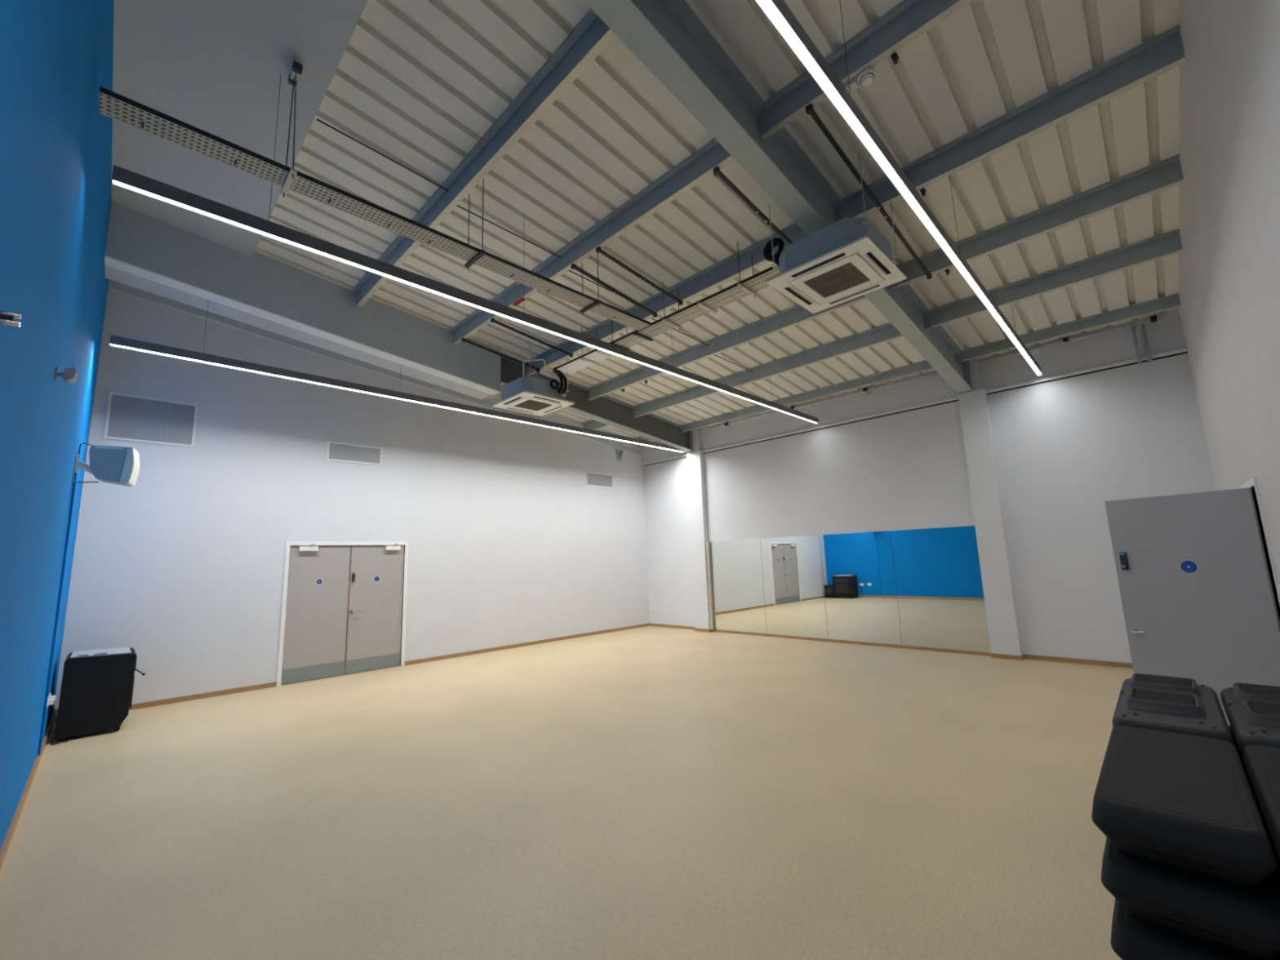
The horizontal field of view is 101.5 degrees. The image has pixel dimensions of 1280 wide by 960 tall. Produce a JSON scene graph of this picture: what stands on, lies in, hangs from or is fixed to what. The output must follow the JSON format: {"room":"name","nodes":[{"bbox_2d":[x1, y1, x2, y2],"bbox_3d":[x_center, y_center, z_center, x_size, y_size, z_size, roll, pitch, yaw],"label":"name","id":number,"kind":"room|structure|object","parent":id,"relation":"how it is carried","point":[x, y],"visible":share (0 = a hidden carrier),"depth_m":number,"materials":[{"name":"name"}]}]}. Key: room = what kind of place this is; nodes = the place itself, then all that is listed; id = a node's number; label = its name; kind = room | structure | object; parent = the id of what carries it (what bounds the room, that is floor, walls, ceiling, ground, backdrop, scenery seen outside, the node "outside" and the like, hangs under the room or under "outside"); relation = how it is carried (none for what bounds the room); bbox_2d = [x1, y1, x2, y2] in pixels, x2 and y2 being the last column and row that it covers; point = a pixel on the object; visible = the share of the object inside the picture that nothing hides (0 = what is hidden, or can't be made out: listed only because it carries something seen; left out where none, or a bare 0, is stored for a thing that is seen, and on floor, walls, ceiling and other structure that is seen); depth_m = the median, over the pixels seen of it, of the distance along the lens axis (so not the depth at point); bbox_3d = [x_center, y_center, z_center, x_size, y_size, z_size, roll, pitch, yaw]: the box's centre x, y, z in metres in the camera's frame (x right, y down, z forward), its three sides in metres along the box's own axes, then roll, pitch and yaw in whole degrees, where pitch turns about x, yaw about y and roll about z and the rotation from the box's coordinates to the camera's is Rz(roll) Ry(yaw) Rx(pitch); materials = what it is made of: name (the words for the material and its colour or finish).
{"room":"fitness studio","nodes":[
{"label":"fitness studio","id":0,"kind":"room"},
{"bbox_2d":[0,0,114,849],"bbox_3d":[-3.472,-0.787,3.029,10.320,6.000,0.150,-10,-12,44],"label":"wall","id":1,"kind":"structure","parent":0,"point":[56,56],"depth_m":2.65,"materials":[{"name":"blue paint"}]},
{"bbox_2d":[0,310,21,327],"bbox_3d":[-1.748,-0.443,1.423,0.100,0.080,0.078,-10,-12,44],"label":"wall bracket","id":2,"kind":"object","parent":1,"relation":"attached to","point":[6,317],"visible":1,"depth_m":1.43,"materials":[{"name":"silver metal"}]},
{"bbox_2d":[0,715,53,870],"bbox_3d":[-3.309,2.141,2.634,10.004,0.085,0.016,-10,-12,44],"label":"baseboard","id":3,"kind":"structure","parent":1,"relation":"attached to","point":[6,844],"depth_m":3.75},
{"bbox_2d":[48,693,56,701],"bbox_3d":[-5.926,2.200,5.268,0.146,0.086,0.045,-10,-12,44],"label":"wall socket","id":4,"kind":"object","parent":1,"relation":"attached to","point":[51,696],"visible":0.59,"depth_m":5.28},
{"bbox_2d":[49,702,68,745],"bbox_3d":[-5.901,2.457,5.315,0.055,0.437,0.161,-4,-9,11],"label":"power cable","id":5,"kind":"object","parent":4,"relation":"hanging from","point":[53,704],"visible":0.91,"depth_m":5.26,"materials":[{"name":"rubber"}]},
{"bbox_2d":[37,482,75,755],"bbox_3d":[-5.486,1.256,4.921,0.030,2.490,0.018,-10,-12,44],"label":"trim","id":6,"kind":"structure","parent":1,"relation":"attached to","point":[74,483],"depth_m":4.90,"materials":[{"name":"blue paint"}]},
{"bbox_2d":[54,366,77,383],"bbox_3d":[-3.341,-0.614,3.043,0.100,0.081,0.084,-10,-12,44],"label":"sensor","id":7,"kind":"object","parent":1,"relation":"attached to","point":[69,375],"visible":1,"depth_m":3.02,"materials":[{"name":"paint"}]},
{"bbox_2d":[74,443,139,486],"bbox_3d":[-5.398,-0.158,5.292,0.441,0.410,0.258,4,-10,-34],"label":"wall speaker","id":8,"kind":"object","parent":1,"relation":"attached to","point":[118,465],"visible":1,"depth_m":5.23,"materials":[{"name":"plastic"}]},
{"bbox_2d":[120,446,139,486],"bbox_3d":[-5.251,-0.136,5.388,0.089,0.371,0.258,4,-10,-34],"label":"grille","id":9,"kind":"object","parent":8,"relation":"attached to","point":[129,456],"depth_m":5.29,"materials":[{"name":"plastic"}]},
{"bbox_2d":[111,0,368,257],"bbox_3d":[-2.412,-3.481,3.282,8.168,0.220,1.250,-10,-12,44],"label":"ceiling panel","id":10,"kind":"object","parent":1,"relation":"attached to","point":[214,67],"depth_m":4.28,"materials":[{"name":"paint"}]},
{"bbox_2d":[54,286,648,716],"bbox_3d":[-3.468,0.305,10.158,0.150,6.000,10.080,-10,-12,44],"label":"wall","id":11,"kind":"structure","parent":0,"point":[182,567],"depth_m":8.29,"materials":[{"name":"paint"}]},
{"bbox_2d":[103,391,198,447],"bbox_3d":[-6.581,-0.804,7.064,0.022,0.622,0.886,-10,-12,44],"label":"air vent","id":12,"kind":"object","parent":11,"relation":"in","point":[129,417],"visible":1,"depth_m":7.04,"materials":[{"name":"metal"}]},
{"bbox_2d":[106,394,140,439],"bbox_3d":[-6.777,-0.827,6.870,0.010,0.566,0.276,-10,-12,44],"label":"grille","id":13,"kind":"object","parent":12,"relation":"attached to","point":[123,411],"depth_m":6.86,"materials":[{"name":"metal"}]},
{"bbox_2d":[137,398,168,441],"bbox_3d":[-6.582,-0.804,7.065,0.010,0.566,0.276,-10,-12,44],"label":"grille","id":14,"kind":"object","parent":12,"relation":"attached to","point":[152,413],"depth_m":7.06,"materials":[{"name":"metal"}]},
{"bbox_2d":[165,402,195,444],"bbox_3d":[-6.387,-0.780,7.260,0.010,0.566,0.276,-10,-12,44],"label":"grille","id":15,"kind":"object","parent":12,"relation":"attached to","point":[180,416],"depth_m":7.26,"materials":[{"name":"metal"}]},
{"bbox_2d":[276,542,408,686],"bbox_3d":[-4.715,2.059,8.450,0.198,2.100,1.830,-10,-12,44],"label":"door","id":16,"kind":"structure","parent":11,"relation":"in","point":[342,607],"depth_m":8.38,"materials":[{"name":"laminate"}]},
{"bbox_2d":[53,622,649,722],"bbox_3d":[-3.310,3.225,9.652,0.016,0.065,10.080,-10,-12,44],"label":"baseboard","id":17,"kind":"structure","parent":11,"relation":"attached to","point":[151,704],"depth_m":9.03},
{"bbox_2d":[326,440,382,465],"bbox_3d":[-4.801,-0.443,8.813,0.022,0.320,0.850,-10,-12,44],"label":"air vent","id":18,"kind":"object","parent":11,"relation":"in","point":[335,451],"visible":1,"depth_m":8.80,"materials":[{"name":"metal"}]},
{"bbox_2d":[328,443,346,460],"bbox_3d":[-4.989,-0.465,8.628,0.010,0.264,0.264,-10,-12,44],"label":"grille","id":19,"kind":"object","parent":18,"relation":"attached to","point":[337,451],"depth_m":8.63,"materials":[{"name":"metal"}]},
{"bbox_2d":[346,444,364,462],"bbox_3d":[-4.803,-0.443,8.814,0.010,0.264,0.264,-10,-12,44],"label":"grille","id":20,"kind":"object","parent":18,"relation":"attached to","point":[355,453],"depth_m":8.81,"materials":[{"name":"metal"}]},
{"bbox_2d":[364,447,380,463],"bbox_3d":[-4.616,-0.421,9.001,0.010,0.264,0.264,-10,-12,44],"label":"grille","id":21,"kind":"object","parent":18,"relation":"attached to","point":[371,455],"depth_m":9.00,"materials":[{"name":"metal"}]},
{"bbox_2d":[107,279,639,455],"bbox_3d":[-3.533,-1.671,10.332,0.030,1.159,9.900,-10,-12,44],"label":"trim","id":22,"kind":"structure","parent":11,"relation":"attached to","point":[113,284],"depth_m":8.53,"materials":[{"name":"metal"}]},
{"bbox_2d":[585,471,613,488],"bbox_3d":[-0.972,0.005,12.639,0.022,0.337,0.867,-10,-12,44],"label":"air vent","id":23,"kind":"object","parent":11,"relation":"in","point":[592,479],"visible":1,"depth_m":12.62,"materials":[{"name":"metal"}]},
{"bbox_2d":[586,472,595,485],"bbox_3d":[-1.164,-0.018,12.450,0.010,0.281,0.270,-10,-12,44],"label":"grille","id":24,"kind":"object","parent":23,"relation":"attached to","point":[590,476],"depth_m":12.45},
{"bbox_2d":[0,626,1133,959],"bbox_3d":[0.679,2.575,5.735,11.570,0.100,10.380,-10,-12,44],"label":"floor","id":25,"kind":"structure","parent":0,"point":[647,793],"depth_m":3.45,"materials":[{"name":"laminate"}]},
{"bbox_2d":[54,647,145,741],"bbox_3d":[-5.997,2.338,5.837,0.734,0.841,0.630,-10,-12,44],"label":"speaker","id":26,"kind":"object","parent":25,"relation":"on","point":[96,691],"visible":1,"depth_m":5.58,"materials":[{"name":"plastic"}]},
{"bbox_2d":[129,675,134,708],"bbox_3d":[-5.843,2.406,6.005,0.460,0.350,0.010,-10,-12,44],"label":"grille","id":27,"kind":"object","parent":26,"relation":"attached to","point":[131,695],"depth_m":5.85,"materials":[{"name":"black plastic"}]},
{"bbox_2d":[686,429,712,632],"bbox_3d":[1.379,1.124,12.246,0.426,4.690,0.165,-10,-12,44],"label":"boxed column","id":28,"kind":"structure","parent":25,"relation":"on","point":[695,460],"depth_m":12.17,"materials":[{"name":"paint"}]},
{"bbox_2d":[500,352,693,453],"bbox_3d":[-2.336,-1.880,9.201,0.210,1.624,9.960,-10,-12,44],"label":"rafter","id":29,"kind":"object","parent":28,"relation":"on","point":[607,410],"visible":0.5,"depth_m":10.96,"materials":[{"name":"metal"}]},
{"bbox_2d":[109,304,684,452],"bbox_3d":[-2.397,-1.464,9.198,0.056,0.789,9.708,-10,-12,44],"label":"linear light","id":30,"kind":"object","parent":29,"relation":"hanging from","point":[117,341],"visible":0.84,"depth_m":7.34,"materials":[{"name":"white"}]},
{"bbox_2d":[581,419,608,430],"bbox_3d":[-0.758,-1.353,11.931,1.660,0.217,0.130,-10,-12,44],"label":"ceiling beam","id":31,"kind":"structure","parent":29,"relation":"attached to","point":[593,424],"depth_m":12.26,"materials":[{"name":"metal"}]},
{"bbox_2d":[957,359,1024,660],"bbox_3d":[5.470,0.372,8.240,0.396,4.690,0.165,-10,-12,44],"label":"boxed column","id":32,"kind":"structure","parent":25,"relation":"on","point":[1005,640],"depth_m":8.14,"materials":[{"name":"paint"}]},
{"bbox_2d":[583,0,973,394],"bbox_3d":[1.786,-2.638,5.163,0.210,1.624,9.960,-10,-12,44],"label":"rafter","id":33,"kind":"object","parent":32,"relation":"on","point":[667,37],"visible":0.71,"depth_m":4.18,"materials":[{"name":"metal"}]},
{"bbox_2d":[351,8,617,307],"bbox_3d":[-2.064,-2.906,5.472,5.796,0.227,0.130,-10,-12,44],"label":"ceiling beam","id":34,"kind":"structure","parent":33,"relation":"attached to","point":[591,36],"depth_m":4.57,"materials":[{"name":"metal"}]},
{"bbox_2d":[316,118,448,191],"bbox_3d":[-2.391,-3.057,4.962,0.014,0.063,1.197,-10,-12,43],"label":"rod","id":35,"kind":"object","parent":34,"relation":"attached to","point":[318,120],"visible":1,"depth_m":4.91,"materials":[{"name":"metal"}]},
{"bbox_2d":[448,137,734,344],"bbox_3d":[-1.051,-2.633,6.455,5.796,0.227,0.130,-10,-12,44],"label":"ceiling beam","id":36,"kind":"structure","parent":33,"relation":"attached to","point":[700,165],"depth_m":5.64,"materials":[{"name":"metal"}]},
{"bbox_2d":[99,60,650,330],"bbox_3d":[-1.657,-2.593,4.991,0.340,1.061,4.810,-10,-12,44],"label":"cable tray","id":37,"kind":"object","parent":36,"relation":"hanging from","point":[116,106],"visible":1,"depth_m":4.08,"materials":[{"name":"metal"}]},
{"bbox_2d":[556,240,780,373],"bbox_3d":[0.178,-2.142,6.736,3.800,0.555,0.330,-10,-12,44],"label":"cable tray","id":38,"kind":"object","parent":37,"relation":"attached to","point":[593,357],"visible":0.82,"depth_m":6.36,"materials":[{"name":"metal"}]},
{"bbox_2d":[595,266,780,355],"bbox_3d":[0.203,-1.921,6.684,3.750,0.002,0.260,-10,-12,44],"label":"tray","id":39,"kind":"object","parent":38,"relation":"on","point":[706,309],"depth_m":6.18,"materials":[{"name":"metal"}]},
{"bbox_2d":[626,284,769,348],"bbox_3d":[0.295,-1.924,6.779,3.750,0.030,0.003,-10,-12,44],"label":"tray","id":40,"kind":"object","parent":38,"relation":"on","point":[714,312],"depth_m":6.31,"materials":[{"name":"metal"}]},
{"bbox_2d":[457,204,561,257],"bbox_3d":[-1.455,-2.780,5.866,0.014,0.037,1.416,-10,-12,43],"label":"rod","id":41,"kind":"object","parent":36,"relation":"attached to","point":[457,205],"visible":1,"depth_m":5.86,"materials":[{"name":"metal"}]},
{"bbox_2d":[524,222,807,377],"bbox_3d":[-0.030,-2.358,7.446,5.796,0.227,0.130,-10,-12,44],"label":"ceiling beam","id":42,"kind":"structure","parent":33,"relation":"attached to","point":[726,269],"depth_m":6.81,"materials":[{"name":"metal"}]},
{"bbox_2d":[461,337,536,369],"bbox_3d":[-2.257,-2.055,8.645,0.048,0.212,1.460,-10,-12,44],"label":"channel","id":43,"kind":"object","parent":42,"relation":"attached to","point":[463,340],"visible":0.79,"depth_m":8.53,"materials":[{"name":"metal"}]},
{"bbox_2d":[490,318,573,357],"bbox_3d":[-1.626,-2.171,8.027,0.048,0.212,1.460,-10,-12,44],"label":"channel","id":44,"kind":"object","parent":42,"relation":"attached to","point":[492,320],"visible":1,"depth_m":7.97,"materials":[{"name":"metal"}]},
{"bbox_2d":[492,341,574,416],"bbox_3d":[-1.609,-1.663,8.439,1.350,0.860,0.950,-10,-12,44],"label":"air conditioner","id":45,"kind":"object","parent":42,"relation":"hanging from","point":[531,395],"depth_m":8.29,"materials":[{"name":"plastic"}]},
{"bbox_2d":[503,396,522,404],"bbox_3d":[-2.006,-1.250,8.245,0.500,0.012,0.057,-10,-12,44],"label":"outlet","id":46,"kind":"object","parent":45,"relation":"attached to","point":[515,399],"depth_m":8.25,"materials":[{"name":"plastic"}]},
{"bbox_2d":[507,407,533,413],"bbox_3d":[-2.007,-1.169,8.779,0.057,0.012,0.500,-10,-12,44],"label":"outlet","id":47,"kind":"object","parent":45,"relation":"attached to","point":[510,408],"depth_m":8.76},
{"bbox_2d":[514,399,551,410],"bbox_3d":[-1.736,-1.220,8.514,0.458,0.013,0.456,-10,-12,44],"label":"ceiling vent","id":48,"kind":"object","parent":45,"relation":"in","point":[527,404],"depth_m":8.51,"materials":[{"name":"plastic"}]},
{"bbox_2d":[533,395,559,403],"bbox_3d":[-1.464,-1.268,8.247,0.049,0.012,0.500,-10,-12,44],"label":"outlet","id":49,"kind":"object","parent":45,"relation":"attached to","point":[535,397],"depth_m":8.23,"materials":[{"name":"plastic"}]},
{"bbox_2d":[543,405,561,413],"bbox_3d":[-1.465,-1.186,8.786,0.500,0.012,0.049,-10,-12,44],"label":"outlet","id":50,"kind":"object","parent":45,"relation":"attached to","point":[555,408],"depth_m":8.78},
{"bbox_2d":[570,263,657,317],"bbox_3d":[-0.294,-2.416,6.723,0.048,0.212,1.460,-10,-12,44],"label":"channel","id":51,"kind":"object","parent":42,"relation":"attached to","point":[573,266],"visible":1,"depth_m":6.67,"materials":[{"name":"metal"}]},
{"bbox_2d":[595,246,683,306],"bbox_3d":[0.031,-2.476,6.404,0.048,0.212,1.460,-10,-12,44],"label":"channel","id":52,"kind":"object","parent":42,"relation":"attached to","point":[598,249],"visible":0.99,"depth_m":6.33,"materials":[{"name":"metal"}]},
{"bbox_2d":[713,166,792,244],"bbox_3d":[1.200,-2.690,5.259,0.048,0.212,1.460,-10,-12,44],"label":"channel","id":53,"kind":"object","parent":42,"relation":"attached to","point":[717,170],"visible":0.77,"depth_m":5.12,"materials":[{"name":"metal"}]},
{"bbox_2d":[585,294,866,400],"bbox_3d":[1.004,-2.080,8.450,5.796,0.227,0.130,-10,-12,44],"label":"ceiling beam","id":54,"kind":"structure","parent":33,"relation":"attached to","point":[797,314],"depth_m":8.18,"materials":[{"name":"metal"}]},
{"bbox_2d":[631,322,902,417],"bbox_3d":[1.904,-1.838,9.324,5.796,0.227,0.130,-10,-12,44],"label":"ceiling beam","id":55,"kind":"structure","parent":33,"relation":"attached to","point":[886,332],"depth_m":8.81,"materials":[{"name":"metal"}]},
{"bbox_2d":[679,360,933,432],"bbox_3d":[3.009,-1.577,10.402,5.796,0.152,0.130,-10,-12,44],"label":"ceiling beam","id":56,"kind":"structure","parent":33,"relation":"attached to","point":[923,366],"depth_m":9.95,"materials":[{"name":"metal"}]},
{"bbox_2d":[755,0,973,139],"bbox_3d":[1.906,-3.176,3.560,2.516,0.227,0.130,-10,-12,44],"label":"ceiling beam","id":57,"kind":"structure","parent":33,"relation":"attached to","point":[909,20],"depth_m":3.81,"materials":[{"name":"metal"}]},
{"bbox_2d":[805,102,932,279],"bbox_3d":[2.366,-2.669,5.133,0.048,0.371,2.930,-10,-12,44],"label":"channel","id":58,"kind":"object","parent":57,"relation":"attached to","point":[810,110],"visible":1,"depth_m":4.81,"materials":[{"name":"metal"}]},
{"bbox_2d":[832,24,1185,221],"bbox_3d":[2.926,-2.901,4.550,2.516,0.227,0.130,-10,-12,44],"label":"ceiling beam","id":59,"kind":"structure","parent":33,"relation":"attached to","point":[1162,53],"depth_m":4.25,"materials":[{"name":"metal"}]},
{"bbox_2d":[763,153,906,313],"bbox_3d":[1.810,-2.299,5.049,1.057,0.863,0.950,-10,-12,44],"label":"air conditioner","id":60,"kind":"object","parent":59,"relation":"hanging from","point":[847,259],"depth_m":4.80,"materials":[{"name":"plastic"}]},
{"bbox_2d":[784,286,813,304],"bbox_3d":[1.592,-1.836,5.213,0.057,0.012,0.500,-10,-12,44],"label":"outlet","id":61,"kind":"object","parent":60,"relation":"attached to","point":[793,291],"depth_m":5.20,"materials":[{"name":"plastic"}]},
{"bbox_2d":[791,252,845,278],"bbox_3d":[1.593,-1.918,4.679,0.500,0.012,0.057,-10,-12,44],"label":"outlet","id":62,"kind":"object","parent":60,"relation":"attached to","point":[839,255],"depth_m":4.66,"materials":[{"name":"plastic"}]},
{"bbox_2d":[803,262,870,297],"bbox_3d":[1.863,-1.887,4.947,0.458,0.013,0.456,-10,-12,44],"label":"ceiling vent","id":63,"kind":"object","parent":60,"relation":"in","point":[847,276],"depth_m":4.95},
{"bbox_2d":[829,284,879,304],"bbox_3d":[2.135,-1.855,5.221,0.500,0.007,0.045,-10,-12,44],"label":"outlet","id":64,"kind":"object","parent":60,"relation":"attached to","point":[873,286],"depth_m":5.21,"materials":[{"name":"plastic"}]},
{"bbox_2d":[864,252,891,275],"bbox_3d":[2.135,-1.936,4.680,0.049,0.012,0.500,-10,-12,44],"label":"outlet","id":65,"kind":"object","parent":60,"relation":"attached to","point":[872,258],"depth_m":4.67,"materials":[{"name":"plastic"}]},
{"bbox_2d":[889,154,1183,289],"bbox_3d":[3.961,-2.623,5.554,2.516,0.227,0.130,-10,-12,44],"label":"ceiling beam","id":66,"kind":"structure","parent":33,"relation":"attached to","point":[1166,174],"depth_m":5.28,"materials":[{"name":"metal"}]},
{"bbox_2d":[921,228,1182,329],"bbox_3d":[4.861,-2.381,6.428,2.516,0.227,0.130,-10,-12,44],"label":"ceiling beam","id":67,"kind":"structure","parent":33,"relation":"attached to","point":[1169,243],"depth_m":6.21,"materials":[{"name":"metal"}]},
{"bbox_2d":[955,293,1181,362],"bbox_3d":[5.965,-2.120,7.506,2.516,0.152,0.130,-10,-12,44],"label":"ceiling beam","id":68,"kind":"structure","parent":33,"relation":"attached to","point":[1172,301],"depth_m":7.31,"materials":[{"name":"metal"}]},
{"bbox_3d":[2.114,1.799,1.955,0.418,0.194,1.162,-10,-12,44],"label":"step platform","id":69,"kind":"object","parent":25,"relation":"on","visible":0},
{"bbox_2d":[1110,897,1279,959],"bbox_3d":[2.107,1.606,1.985,0.418,0.194,1.162,-10,-12,44],"label":"step platform","id":70,"kind":"object","parent":69,"relation":"on","point":[1132,938],"visible":0.22,"depth_m":1.69,"materials":[{"name":"plastic"}]},
{"bbox_2d":[1101,837,1279,959],"bbox_3d":[2.101,1.413,2.014,0.418,0.194,1.162,-10,-12,44],"label":"step platform","id":71,"kind":"object","parent":70,"relation":"on","point":[1246,922],"visible":0.45,"depth_m":1.63,"materials":[{"name":"plastic"}]},
{"bbox_2d":[1091,725,1277,888],"bbox_3d":[2.094,1.221,2.044,0.418,0.194,1.162,-10,-12,44],"label":"step platform","id":72,"kind":"object","parent":71,"relation":"on","point":[1187,803],"visible":1,"depth_m":1.76,"materials":[{"name":"plastic"}]},
{"bbox_3d":[2.415,1.743,1.661,0.418,0.194,1.162,-10,-12,44],"label":"step platform","id":73,"kind":"object","parent":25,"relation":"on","visible":0},
{"bbox_3d":[2.408,1.551,1.690,0.418,0.194,1.162,-10,-12,44],"label":"step platform","id":74,"kind":"object","parent":73,"relation":"on","visible":0},
{"bbox_2d":[1253,795,1279,888],"bbox_3d":[2.402,1.358,1.720,0.418,0.194,1.162,-10,-12,44],"label":"step platform","id":75,"kind":"object","parent":74,"relation":"on","point":[1277,872],"visible":0.11,"depth_m":1.85,"materials":[{"name":"plastic"}]},
{"bbox_2d":[1243,744,1279,858],"bbox_3d":[2.395,1.165,1.749,0.418,0.194,1.162,-10,-12,44],"label":"step platform","id":76,"kind":"object","parent":75,"relation":"on","point":[1262,762],"visible":1,"depth_m":1.93,"materials":[{"name":"plastic"}]},
{"bbox_3d":[2.949,1.900,2.804,0.418,0.194,1.162,-10,-12,44],"label":"step platform","id":77,"kind":"object","parent":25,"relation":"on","visible":0},
{"bbox_3d":[2.943,1.708,2.833,0.418,0.194,1.162,-10,-12,44],"label":"step platform","id":78,"kind":"object","parent":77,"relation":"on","visible":0},
{"bbox_3d":[2.936,1.515,2.863,0.418,0.194,1.162,-10,-12,44],"label":"step platform","id":79,"kind":"object","parent":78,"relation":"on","visible":0},
{"bbox_2d":[1111,673,1233,744],"bbox_3d":[2.904,1.290,2.865,0.410,0.251,1.100,-10,-12,44],"label":"step","id":80,"kind":"structure","parent":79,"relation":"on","point":[1176,704],"depth_m":2.69,"materials":[{"name":"plastic"}]},
{"bbox_3d":[3.254,1.844,2.505,0.418,0.194,1.162,-10,-12,44],"label":"step platform","id":81,"kind":"object","parent":25,"relation":"on","visible":0},
{"bbox_3d":[3.247,1.652,2.535,0.418,0.194,1.162,-10,-12,44],"label":"step platform","id":82,"kind":"object","parent":81,"relation":"on","visible":0},
{"bbox_2d":[1228,724,1256,796],"bbox_3d":[3.241,1.459,2.564,0.418,0.194,1.162,-10,-12,44],"label":"step platform","id":83,"kind":"object","parent":82,"relation":"on","point":[1234,741],"visible":0.11,"depth_m":2.60,"materials":[{"name":"plastic"}]},
{"bbox_2d":[1220,682,1279,755],"bbox_3d":[3.205,1.235,2.570,0.410,0.251,1.100,-10,-12,44],"label":"step","id":84,"kind":"structure","parent":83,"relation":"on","point":[1252,711],"depth_m":2.55,"materials":[{"name":"plastic"}]},
{"bbox_2d":[254,0,1179,441],"bbox_3d":[0.057,-2.655,6.981,10.322,1.281,10.380,-10,-12,44],"label":"ceiling","id":85,"kind":"structure","parent":0,"point":[419,83],"depth_m":4.98,"materials":[{"name":"metal"}]},
{"bbox_2d":[104,201,501,399],"bbox_3d":[-4.292,-2.267,7.508,0.670,1.241,4.747,-10,-12,44],"label":"ceiling beam","id":86,"kind":"structure","parent":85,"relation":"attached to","point":[144,252],"depth_m":6.83,"materials":[{"name":"metal"}]},
{"bbox_2d":[111,76,818,423],"bbox_3d":[0.012,-2.209,6.910,0.056,1.408,9.758,-10,-12,44],"label":"linear light","id":87,"kind":"object","parent":85,"relation":"hanging from","point":[122,177],"visible":0.92,"depth_m":4.51,"materials":[{"name":"white"}]},
{"bbox_2d":[113,180,815,422],"bbox_3d":[0.035,-1.531,6.806,0.047,0.011,9.748,-10,-12,44],"label":"diffuser","id":88,"kind":"object","parent":87,"relation":"attached to","point":[132,185],"depth_m":4.64,"materials":[{"name":"white"}]},
{"bbox_2d":[844,67,875,93],"bbox_3d":[1.633,-2.965,3.921,0.262,0.062,0.124,-10,-12,44],"label":"smoke detector","id":89,"kind":"object","parent":85,"relation":"attached to","point":[866,77],"visible":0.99,"depth_m":3.87,"materials":[{"name":"plastic"}]},
{"bbox_2d":[754,0,1042,375],"bbox_3d":[2.782,-2.566,4.732,0.056,1.270,8.978,-10,-12,44],"label":"linear light","id":90,"kind":"object","parent":85,"relation":"hanging from","point":[777,11],"visible":0.87,"depth_m":3.27,"materials":[{"name":"white"}]},
{"bbox_2d":[643,310,1215,662],"bbox_3d":[3.741,0.073,10.232,10.320,6.000,0.150,-10,-12,44],"label":"wall","id":91,"kind":"structure","parent":0,"point":[1064,448],"depth_m":8.12,"materials":[{"name":"paint"}]},
{"bbox_2d":[706,542,714,629],"bbox_3d":[1.597,2.395,11.903,0.051,1.960,0.070,-10,-12,44],"label":"strip","id":92,"kind":"object","parent":91,"relation":"attached to","point":[708,546],"visible":1,"depth_m":11.88,"materials":[{"name":"metal"}]},
{"bbox_2d":[710,538,766,633],"bbox_3d":[2.135,2.304,11.447,1.321,1.961,0.024,-10,-12,44],"label":"wall mirror","id":93,"kind":"object","parent":91,"relation":"attached to","point":[739,598],"visible":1,"depth_m":11.41,"materials":[{"name":"clear glass"}]},
{"bbox_2d":[760,534,828,639],"bbox_3d":[3.075,2.132,10.527,1.321,1.961,0.024,-10,-12,44],"label":"wall mirror","id":94,"kind":"object","parent":91,"relation":"attached to","point":[793,571],"visible":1,"depth_m":10.49,"materials":[{"name":"clear glass"}]},
{"bbox_2d":[819,530,902,644],"bbox_3d":[4.015,1.959,9.606,1.321,1.961,0.024,-10,-12,44],"label":"wall mirror","id":95,"kind":"object","parent":91,"relation":"attached to","point":[860,586],"visible":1,"depth_m":9.56,"materials":[{"name":"clear glass"}]},
{"bbox_2d":[649,622,1133,668],"bbox_3d":[3.780,2.995,9.712,10.004,0.065,0.035,-10,-12,44],"label":"baseboard","id":96,"kind":"structure","parent":91,"relation":"attached to","point":[1112,664],"depth_m":8.69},
{"bbox_2d":[642,347,1187,466],"bbox_3d":[3.632,-1.057,10.333,10.020,0.040,0.050,-10,-12,44],"label":"trim","id":97,"kind":"structure","parent":91,"relation":"attached to","point":[1182,350],"depth_m":8.80,"materials":[{"name":"paint"}]},
{"bbox_2d":[703,315,1160,431],"bbox_3d":[4.269,-1.664,9.717,7.734,0.105,0.118,-10,-12,44],"label":"conduit","id":98,"kind":"object","parent":91,"relation":"attached to","point":[1153,318],"visible":0.96,"depth_m":8.50,"materials":[{"name":"metal"}]},
{"bbox_2d":[890,525,991,652],"bbox_3d":[4.955,1.786,8.686,1.321,1.961,0.024,-10,-12,44],"label":"wall mirror","id":99,"kind":"object","parent":91,"relation":"attached to","point":[940,597],"visible":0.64,"depth_m":8.65,"materials":[{"name":"clear glass"}]},
{"bbox_2d":[1131,326,1142,364],"bbox_3d":[6.831,-1.844,7.189,0.040,0.540,0.090,-10,-12,44],"label":"pipe","id":100,"kind":"object","parent":91,"relation":"attached to","point":[1133,328],"visible":1,"depth_m":7.16,"materials":[{"name":"metal"}]},
{"bbox_2d":[1141,324,1151,362],"bbox_3d":[6.902,-1.857,7.119,0.040,0.540,0.090,-10,-12,44],"label":"pipe","id":101,"kind":"object","parent":91,"relation":"attached to","point":[1143,326],"visible":1,"depth_m":7.09,"materials":[{"name":"metal"}]},
{"bbox_2d":[1178,0,1279,622],"bbox_3d":[3.736,-1.019,3.103,0.150,6.000,10.080,-10,-12,44],"label":"wall","id":102,"kind":"structure","parent":0,"point":[1229,198],"depth_m":3.29,"materials":[{"name":"paint"}]},
{"bbox_2d":[1104,476,1279,726],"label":"door","id":103,"kind":"structure","parent":102,"relation":"in","point":[1197,596],"depth_m":4.12,"materials":[{"name":"grey paint"}]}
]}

